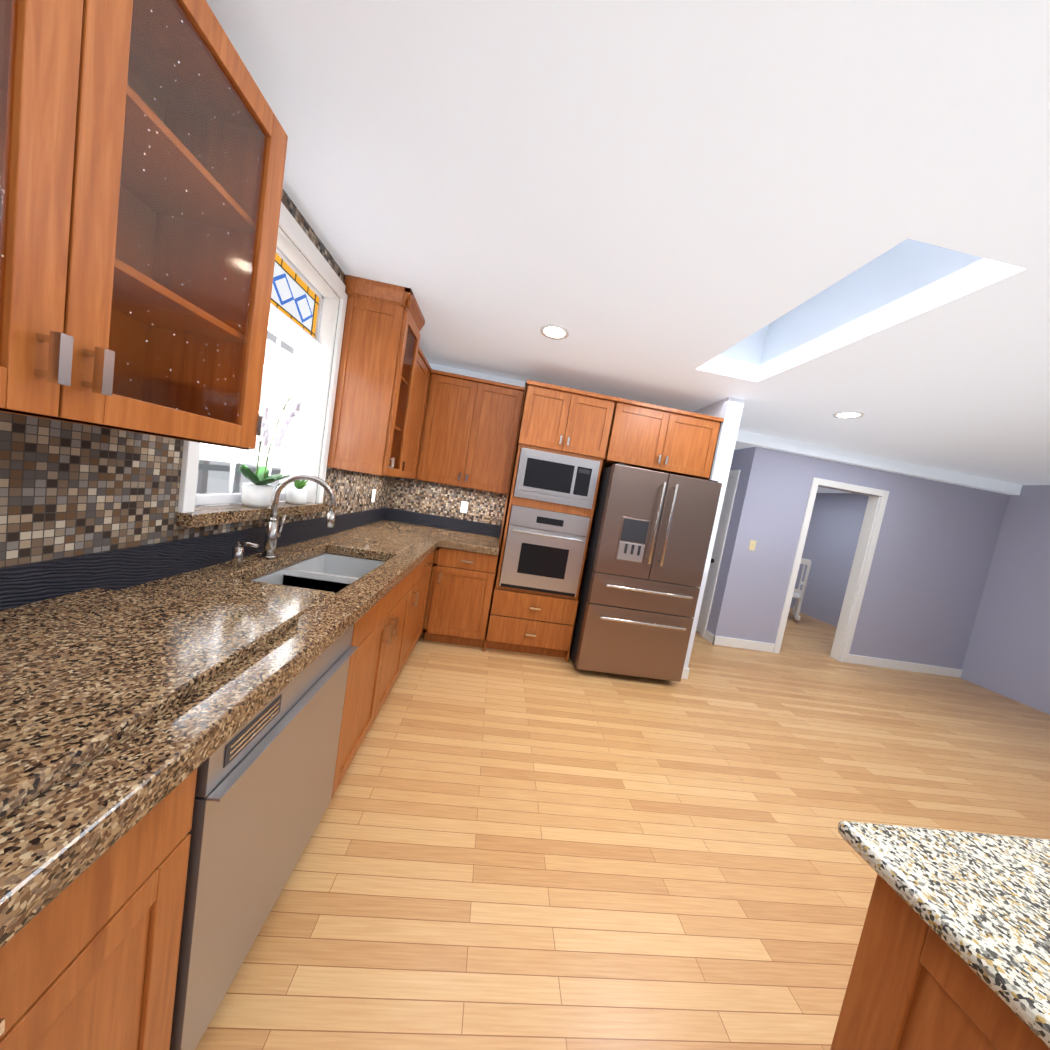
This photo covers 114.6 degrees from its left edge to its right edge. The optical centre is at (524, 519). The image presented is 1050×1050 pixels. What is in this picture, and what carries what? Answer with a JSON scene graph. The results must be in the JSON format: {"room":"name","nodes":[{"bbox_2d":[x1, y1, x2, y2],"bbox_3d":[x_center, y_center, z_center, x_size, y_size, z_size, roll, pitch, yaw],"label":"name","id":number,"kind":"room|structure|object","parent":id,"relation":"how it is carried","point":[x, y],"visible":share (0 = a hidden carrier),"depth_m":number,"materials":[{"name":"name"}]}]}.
{"room":"kitchen","nodes":[
{"label":"kitchen","id":0,"kind":"room"},
{"bbox_2d":[0,189,389,567],"bbox_3d":[-1.234,-0.070,0.328,0.200,2.500,6.340,9,4,-5],"label":"wall","id":1,"kind":"structure","parent":0,"point":[68,489],"depth_m":0.93,"materials":[{"name":"tile"}]},
{"bbox_2d":[0,0,287,449],"bbox_3d":[-0.871,-0.645,0.537,0.368,0.920,0.944,9,4,-5],"label":"upper cabinet","id":2,"kind":"object","parent":1,"relation":"attached to","point":[143,146],"visible":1,"depth_m":0.70,"materials":[{"name":"brown wood"}]},
{"bbox_2d":[0,507,387,610],"bbox_3d":[-1.216,0.159,0.933,0.012,0.125,4.900,9,4,-5],"label":"trim","id":3,"kind":"structure","parent":1,"relation":"attached to","point":[34,582],"depth_m":1.07,"materials":[{"name":"grey tile"}]},
{"bbox_2d":[176,502,326,527],"bbox_3d":[-1.264,-0.042,1.637,0.126,0.050,0.930,9,4,-5],"label":"sill","id":4,"kind":"structure","parent":1,"relation":"attached to","point":[201,516],"depth_m":1.40,"materials":[{"name":"brown stone"}]},
{"bbox_2d":[239,393,302,507],"bbox_3d":[-1.184,-0.335,1.547,0.172,0.565,0.301,9,4,-5],"label":"orchid","id":5,"kind":"object","parent":4,"relation":"on","point":[257,492],"visible":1,"depth_m":1.54,"materials":[{"name":"white plant"}]},
{"bbox_2d":[285,480,308,503],"bbox_3d":[-1.269,-0.161,1.878,0.110,0.145,0.110,9,4,-5],"label":"plant","id":6,"kind":"object","parent":4,"relation":"on","point":[298,493],"visible":0.94,"depth_m":1.84,"materials":[{"name":"green plant"}]},
{"bbox_2d":[177,202,347,512],"bbox_3d":[-1.239,-0.687,1.582,0.230,1.335,0.930,9,4,-5],"label":"window","id":7,"kind":"structure","parent":1,"relation":"in","point":[310,380],"depth_m":1.89,"materials":[{"name":"white paint"}]},
{"bbox_2d":[271,253,318,336],"bbox_3d":[-1.169,-1.109,1.550,0.009,0.242,0.764,9,4,-5],"label":"transom","id":8,"kind":"object","parent":7,"relation":"attached to","point":[294,298],"visible":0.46,"depth_m":1.72,"materials":[{"name":"multicoloured"}]},
{"bbox_2d":[371,489,375,501],"bbox_3d":[-1.323,-0.205,2.942,0.006,0.115,0.070,9,4,-5],"label":"electrical outlet plate","id":9,"kind":"object","parent":1,"relation":"attached to","point":[373,495],"visible":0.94,"depth_m":2.93,"materials":[{"name":"white paint"}]},
{"bbox_2d":[327,275,424,477],"bbox_3d":[-0.965,-0.866,2.226,0.403,1.130,0.388,9,4,-5],"label":"upper cabinet","id":10,"kind":"object","parent":1,"relation":"attached to","point":[384,323],"visible":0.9,"depth_m":2.08,"materials":[{"name":"brown wood"}]},
{"bbox_2d":[398,347,433,480],"bbox_3d":[-1.032,-0.835,2.693,0.360,0.978,0.540,9,4,-5],"label":"upper cabinet","id":11,"kind":"object","parent":1,"relation":"attached to","point":[423,388],"depth_m":2.83,"materials":[{"name":"brown wood"}]},
{"bbox_2d":[386,382,526,614],"bbox_3d":[0.126,-0.087,3.546,3.020,2.500,0.140,9,4,-5],"label":"wall","id":12,"kind":"structure","parent":0,"point":[425,497],"depth_m":3.40,"materials":[{"name":"tile"}]},
{"bbox_2d":[388,508,501,537],"bbox_3d":[-0.809,0.039,3.412,1.138,0.125,0.012,9,4,-5],"label":"trim","id":13,"kind":"structure","parent":12,"relation":"attached to","point":[397,515],"depth_m":3.41,"materials":[{"name":"grey tile"}]},
{"bbox_2d":[460,501,468,512],"bbox_3d":[-0.614,-0.121,3.403,0.070,0.115,0.006,9,4,-5],"label":"electrical outlet plate","id":14,"kind":"object","parent":12,"relation":"attached to","point":[464,507],"visible":1,"depth_m":3.40,"materials":[{"name":"white paint"}]},
{"bbox_2d":[422,370,524,494],"bbox_3d":[-0.667,-0.810,3.174,1.168,0.978,0.358,9,4,-5],"label":"upper cabinet","id":15,"kind":"object","parent":12,"relation":"attached to","point":[461,433],"depth_m":3.04,"materials":[{"name":"brown wood"}]},
{"bbox_2d":[429,363,524,386],"bbox_3d":[-0.553,-1.343,2.862,1.170,0.150,0.900,9,4,-5],"label":"paint","id":16,"kind":"object","parent":12,"relation":"attached to","point":[477,375],"visible":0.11,"depth_m":3.31,"materials":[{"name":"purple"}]},
{"bbox_2d":[604,398,723,479],"bbox_3d":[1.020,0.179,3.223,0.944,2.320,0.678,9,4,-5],"label":"upper cabinet","id":17,"kind":"object","parent":12,"relation":"attached to","point":[657,438],"visible":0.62,"depth_m":2.86,"materials":[{"name":"brown wood"}]},
{"bbox_2d":[195,608,1049,1049],"bbox_3d":[2.004,1.608,2.654,7.700,0.080,10.200,9,4,-5],"label":"floor","id":18,"kind":"structure","parent":0,"point":[509,850],"depth_m":1.42,"materials":[{"name":"brown wood"}]},
{"bbox_2d":[0,768,196,1049],"bbox_3d":[-0.942,0.821,0.246,0.638,0.856,0.742,9,4,-5],"label":"base cabinet","id":19,"kind":"object","parent":18,"relation":"on","point":[89,957],"depth_m":0.50,"materials":[{"name":"brown wood"}]},
{"bbox_2d":[170,624,357,1049],"bbox_3d":[-0.955,0.766,0.941,0.620,0.856,0.626,9,4,-5],"label":"dishwasher","id":20,"kind":"object","parent":18,"relation":"on","point":[264,785],"visible":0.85,"depth_m":0.80,"materials":[{"name":"silver metal"}]},
{"bbox_2d":[331,612,367,798],"bbox_3d":[-0.993,0.760,0.937,0.638,0.856,0.774,9,4,-5],"label":"base cabinet","id":21,"kind":"object","parent":18,"relation":"on","point":[353,676],"depth_m":1.34,"materials":[{"name":"brown wood"}]},
{"bbox_2d":[327,553,419,774],"bbox_3d":[-1.051,0.689,1.738,0.638,0.856,0.962,9,4,-5],"label":"base cabinet","id":22,"kind":"object","parent":18,"relation":"on","point":[388,628],"depth_m":1.69,"materials":[{"name":"brown wood"}]},
{"bbox_2d":[408,550,434,657],"bbox_3d":[-1.103,0.626,2.456,0.638,0.856,0.732,9,4,-5],"label":"base cabinet","id":23,"kind":"object","parent":18,"relation":"on","point":[422,587],"depth_m":2.56,"materials":[{"name":"brown wood"}]},
{"bbox_2d":[0,474,451,947],"bbox_3d":[-0.880,0.213,0.961,0.690,0.690,4.897,9,4,-5],"label":"countertop","id":24,"kind":"structure","parent":23,"relation":"on","point":[57,839],"depth_m":0.68,"materials":[{"name":"brown stone"}]},
{"bbox_2d":[0,588,298,820],"bbox_3d":[-0.899,0.296,0.445,0.555,0.031,1.060,9,4,-5],"label":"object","id":25,"kind":"object","parent":24,"relation":"on","point":[87,676],"visible":0.98,"depth_m":0.65,"materials":[{"name":"brown stone"}]},
{"bbox_2d":[230,541,259,568],"bbox_3d":[-1.143,0.146,1.375,0.094,0.109,0.036,9,4,-5],"label":"soap dispenser","id":26,"kind":"object","parent":24,"relation":"on","point":[238,550],"depth_m":1.36,"materials":[{"name":"silver metal"}]},
{"bbox_2d":[260,474,335,558],"bbox_3d":[-1.071,-0.012,1.610,0.253,0.408,0.158,9,4,-5],"label":"faucet","id":27,"kind":"object","parent":24,"relation":"on","point":[272,532],"depth_m":1.56,"materials":[{"name":"silver metal"}]},
{"bbox_2d":[423,547,497,647],"bbox_3d":[-0.577,0.661,3.148,0.528,0.857,0.675,9,4,-5],"label":"base cabinet","id":28,"kind":"object","parent":18,"relation":"on","point":[460,596],"visible":0.85,"depth_m":2.85,"materials":[{"name":"brown wood"}]},
{"bbox_2d":[444,530,498,555],"bbox_3d":[-0.476,0.211,3.119,0.473,0.060,0.667,9,4,-5],"label":"countertop","id":29,"kind":"structure","parent":28,"relation":"on","point":[458,540],"depth_m":2.87,"materials":[{"name":"brown stone"}]},
{"bbox_2d":[483,380,616,661],"bbox_3d":[0.179,0.044,3.150,0.760,2.320,0.678,9,4,-5],"label":"tall cabinet","id":30,"kind":"object","parent":18,"relation":"on","point":[556,419],"visible":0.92,"depth_m":2.85,"materials":[{"name":"brown wood"}]},
{"bbox_2d":[499,505,589,596],"bbox_3d":[0.148,0.254,3.126,0.670,0.693,0.656,9,4,-5],"label":"wall oven","id":31,"kind":"object","parent":30,"relation":"in","point":[544,550],"visible":0.9,"depth_m":2.85,"materials":[{"name":"silver metal"}]},
{"bbox_2d":[513,448,599,508],"bbox_3d":[0.251,-0.360,3.078,0.670,0.406,0.560,9,4,-5],"label":"microwave","id":32,"kind":"object","parent":30,"relation":"in","point":[555,478],"visible":0.94,"depth_m":2.80,"materials":[{"name":"silver metal"}]},
{"bbox_2d":[569,463,721,681],"bbox_3d":[0.980,0.462,3.114,0.902,1.767,0.877,9,4,-5],"label":"refrigerator","id":33,"kind":"object","parent":18,"relation":"on","point":[651,534],"visible":0.98,"depth_m":2.74,"materials":[{"name":"silver metal"}]},
{"bbox_2d":[793,558,811,620],"bbox_3d":[4.716,1.188,6.135,0.590,1.080,0.952,13,5,35],"label":"rocking chair","id":34,"kind":"object","parent":18,"relation":"on","point":[799,595],"visible":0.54,"depth_m":5.82,"materials":[{"name":"white paint"}]},
{"bbox_2d":[830,874,1049,1049],"bbox_3d":[1.396,1.264,-0.629,1.565,0.888,2.625,9,4,-5],"label":"base cabinet","id":35,"kind":"object","parent":18,"relation":"on","point":[915,982],"visible":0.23,"depth_m":0.52,"materials":[{"name":"brown wood"}]},
{"bbox_2d":[838,821,1049,1048],"bbox_3d":[1.478,0.810,-0.638,1.650,0.030,2.675,9,4,-5],"label":"countertop","id":36,"kind":"structure","parent":35,"relation":"on","point":[978,904],"depth_m":0.52,"materials":[{"name":"stone"}]},
{"bbox_2d":[206,0,1049,484],"bbox_3d":[2.433,-0.949,2.459,7.700,0.120,10.200,9,4,-5],"label":"ceiling","id":37,"kind":"structure","parent":0,"point":[662,202],"depth_m":1.13,"materials":[{"name":"white paint"}]},
{"bbox_2d":[540,324,568,339],"bbox_3d":[0.197,-1.244,2.241,0.194,0.005,0.194,9,4,-5],"label":"recessed light","id":38,"kind":"object","parent":37,"relation":"in","point":[555,331],"visible":1,"depth_m":2.23,"materials":[{"name":"white paint"}]},
{"bbox_2d":[833,411,863,418],"bbox_3d":[2.694,-0.868,2.808,0.194,0.005,0.194,9,4,-5],"label":"recessed light","id":39,"kind":"object","parent":37,"relation":"in","point":[849,414],"visible":1,"depth_m":2.80,"materials":[{"name":"white paint"}]},
{"bbox_2d":[718,239,983,364],"bbox_3d":[1.593,-1.435,1.792,0.540,0.660,1.340,9,4,-5],"label":"skylight","id":40,"kind":"object","parent":37,"relation":"attached to","point":[906,267],"visible":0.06,"depth_m":1.83,"materials":[{"name":"white paint"}]},
{"bbox_2d":[683,397,744,667],"bbox_3d":[1.570,0.176,3.276,0.140,2.500,0.650,9,4,-5],"label":"wall","id":41,"kind":"structure","parent":0,"point":[729,410],"depth_m":2.91,"materials":[{"name":"white paint"}]},
{"bbox_2d":[681,668,689,678],"bbox_3d":[1.374,1.357,3.360,0.162,0.100,0.662,9,4,-5],"label":"baseboard","id":42,"kind":"structure","parent":41,"relation":"attached to","point":[685,673],"depth_m":3.04,"materials":[{"name":"white paint"}]},
{"bbox_2d":[706,448,747,630],"bbox_3d":[2.392,0.116,5.872,0.120,2.500,3.600,9,4,-5],"label":"wall","id":43,"kind":"structure","parent":0,"point":[738,459],"depth_m":4.12,"materials":[{"name":"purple paint"}]},
{"bbox_2d":[696,478,733,633],"bbox_3d":[2.370,0.443,4.611,0.116,2.020,0.760,9,4,-5],"label":"hall door","id":44,"kind":"structure","parent":43,"relation":"in","point":[714,553],"depth_m":4.30,"materials":[{"name":"white paint"}]},
{"bbox_2d":[700,470,739,637],"bbox_3d":[2.444,0.414,4.614,0.138,2.120,0.940,9,4,-5],"label":"door frame","id":45,"kind":"structure","parent":43,"relation":"attached to","point":[734,474],"depth_m":4.17,"materials":[{"name":"white paint"}]},
{"bbox_2d":[709,447,1009,669],"bbox_3d":[4.183,0.547,4.168,3.490,2.500,0.120,9,4,-5],"label":"wall","id":46,"kind":"structure","parent":0,"point":[931,562],"depth_m":4.11,"materials":[{"name":"purple paint"}]},
{"bbox_2d":[711,634,774,652],"bbox_3d":[2.646,1.511,4.074,0.784,0.110,0.014,9,4,-5],"label":"baseboard","id":47,"kind":"structure","parent":46,"relation":"attached to","point":[716,640],"depth_m":4.07,"materials":[{"name":"white paint"}]},
{"bbox_2d":[748,540,756,550],"bbox_3d":[2.685,0.310,3.972,0.075,0.120,0.012,9,4,-5],"label":"light switch","id":48,"kind":"object","parent":46,"relation":"attached to","point":[752,545],"visible":1,"depth_m":3.97,"materials":[{"name":"beige plastic"}]},
{"bbox_2d":[773,477,888,662],"bbox_3d":[3.688,0.642,4.132,0.990,2.155,0.138,9,4,-5],"label":"door frame","id":49,"kind":"structure","parent":46,"relation":"attached to","point":[858,564],"depth_m":4.10,"materials":[{"name":"white paint"}]},
{"bbox_2d":[847,654,962,677],"bbox_3d":[4.812,1.860,4.262,1.620,0.110,0.014,9,4,-5],"label":"baseboard","id":50,"kind":"structure","parent":46,"relation":"attached to","point":[855,659],"depth_m":4.25,"materials":[{"name":"white paint"}]},
{"bbox_2d":[734,430,1021,494],"bbox_3d":[3.815,-0.849,5.790,4.380,0.120,3.800,9,4,-5],"label":"ceiling","id":51,"kind":"structure","parent":0,"point":[744,439],"depth_m":3.93,"materials":[{"name":"white paint"}]},
{"bbox_2d":[790,485,1049,714],"bbox_3d":[5.954,0.942,2.882,0.100,2.500,10.200,9,4,-5],"label":"wall","id":52,"kind":"structure","parent":0,"point":[1008,653],"depth_m":4.08,"materials":[{"name":"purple paint"}]},
{"label":"outside","id":53,"kind":"structure","parent":0,"visible":0},
{"bbox_2d":[196,331,293,505],"bbox_3d":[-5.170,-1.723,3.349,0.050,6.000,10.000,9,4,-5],"label":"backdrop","id":54,"kind":"structure","parent":53,"point":[250,458],"depth_m":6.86,"materials":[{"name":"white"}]},
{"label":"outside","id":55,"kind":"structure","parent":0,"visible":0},
{"bbox_2d":[195,358,290,506],"bbox_3d":[-3.204,-0.384,3.922,0.040,2.930,4.680,9,4,-5],"label":"grid","id":56,"kind":"object","parent":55,"point":[201,488],"depth_m":3.68,"materials":[{"name":"grey"}]}
]}

